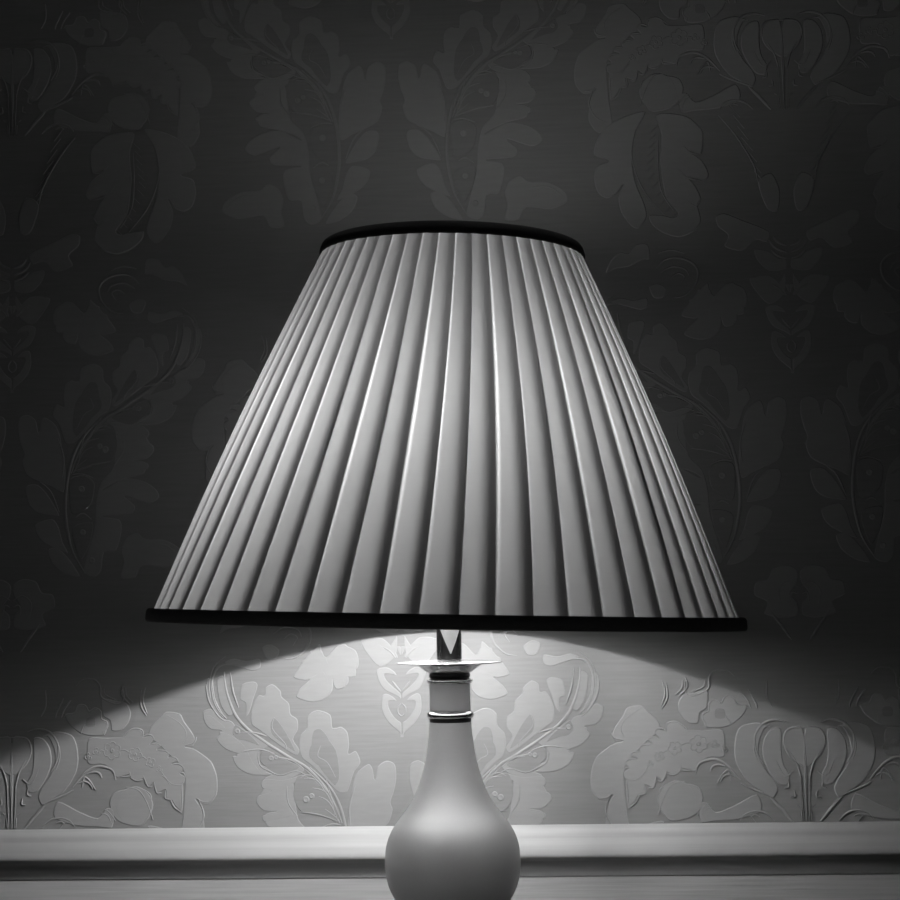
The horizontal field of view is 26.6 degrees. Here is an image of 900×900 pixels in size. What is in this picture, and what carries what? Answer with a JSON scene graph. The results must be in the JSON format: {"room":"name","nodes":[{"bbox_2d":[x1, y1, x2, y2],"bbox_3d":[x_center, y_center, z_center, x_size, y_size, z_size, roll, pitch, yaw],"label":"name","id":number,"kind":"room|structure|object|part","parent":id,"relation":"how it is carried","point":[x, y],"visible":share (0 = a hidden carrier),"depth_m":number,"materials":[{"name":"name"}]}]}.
{"room":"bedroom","nodes":[
{"label":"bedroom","id":0,"kind":"room"},
{"bbox_2d":[0,0,899,829],"bbox_3d":[-0.003,-0.145,1.532,3.200,2.500,0.082,-1,-5,4],"label":"wall","id":1,"kind":"structure","parent":0,"point":[175,175],"depth_m":1.49,"materials":[{"name":"paper"}]},
{"bbox_2d":[0,821,899,880],"bbox_3d":[0.002,0.307,1.449,3.200,0.040,0.013,-1,-5,4],"label":"rail","id":2,"kind":"object","parent":1,"relation":"attached to","point":[775,848],"depth_m":1.45,"materials":[{"name":"white wood"}]},
{"bbox_2d":[0,874,899,899],"bbox_3d":[0.009,0.706,1.423,3.200,0.786,0.002,-1,-5,4],"label":"panel","id":3,"kind":"object","parent":1,"relation":"attached to","point":[863,886],"depth_m":1.45,"materials":[{"name":"grey wood"}]},
{"bbox_3d":[0.015,1.037,0.319,3.200,0.050,2.669,-1,-5,0],"label":"floor","id":4,"kind":"structure","parent":0,"visible":0},
{"bbox_3d":[0.009,0.706,1.191,0.520,0.750,0.335,-1,-5,0],"label":"side table","id":5,"kind":"object","parent":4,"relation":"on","visible":0},
{"bbox_2d":[145,220,747,899],"bbox_3d":[-0.003,0.097,1.263,0.395,0.476,0.395,-2,-5,8],"label":"table lamp","id":6,"kind":"object","parent":5,"relation":"on","point":[450,427],"visible":1,"depth_m":1.15,"materials":[{"name":"fabric"}]},
{"bbox_3d":[-0.002,0.112,1.262,0.395,0.009,0.395,1,-5,0],"label":"trim","id":7,"kind":"part","parent":6,"relation":"part of","materials":[{"name":"black fabric"}]},
{"bbox_3d":[0.000,0.143,1.259,0.070,0.009,0.070,-1,-5,0],"label":"drip dish","id":8,"kind":"part","parent":6,"relation":"part of","materials":[{"name":"silver metal"}]},
{"bbox_3d":[0.002,-0.134,1.282,0.179,0.009,0.179,1,-5,0],"label":"trim","id":9,"kind":"part","parent":6,"relation":"part of","materials":[{"name":"black fabric"}]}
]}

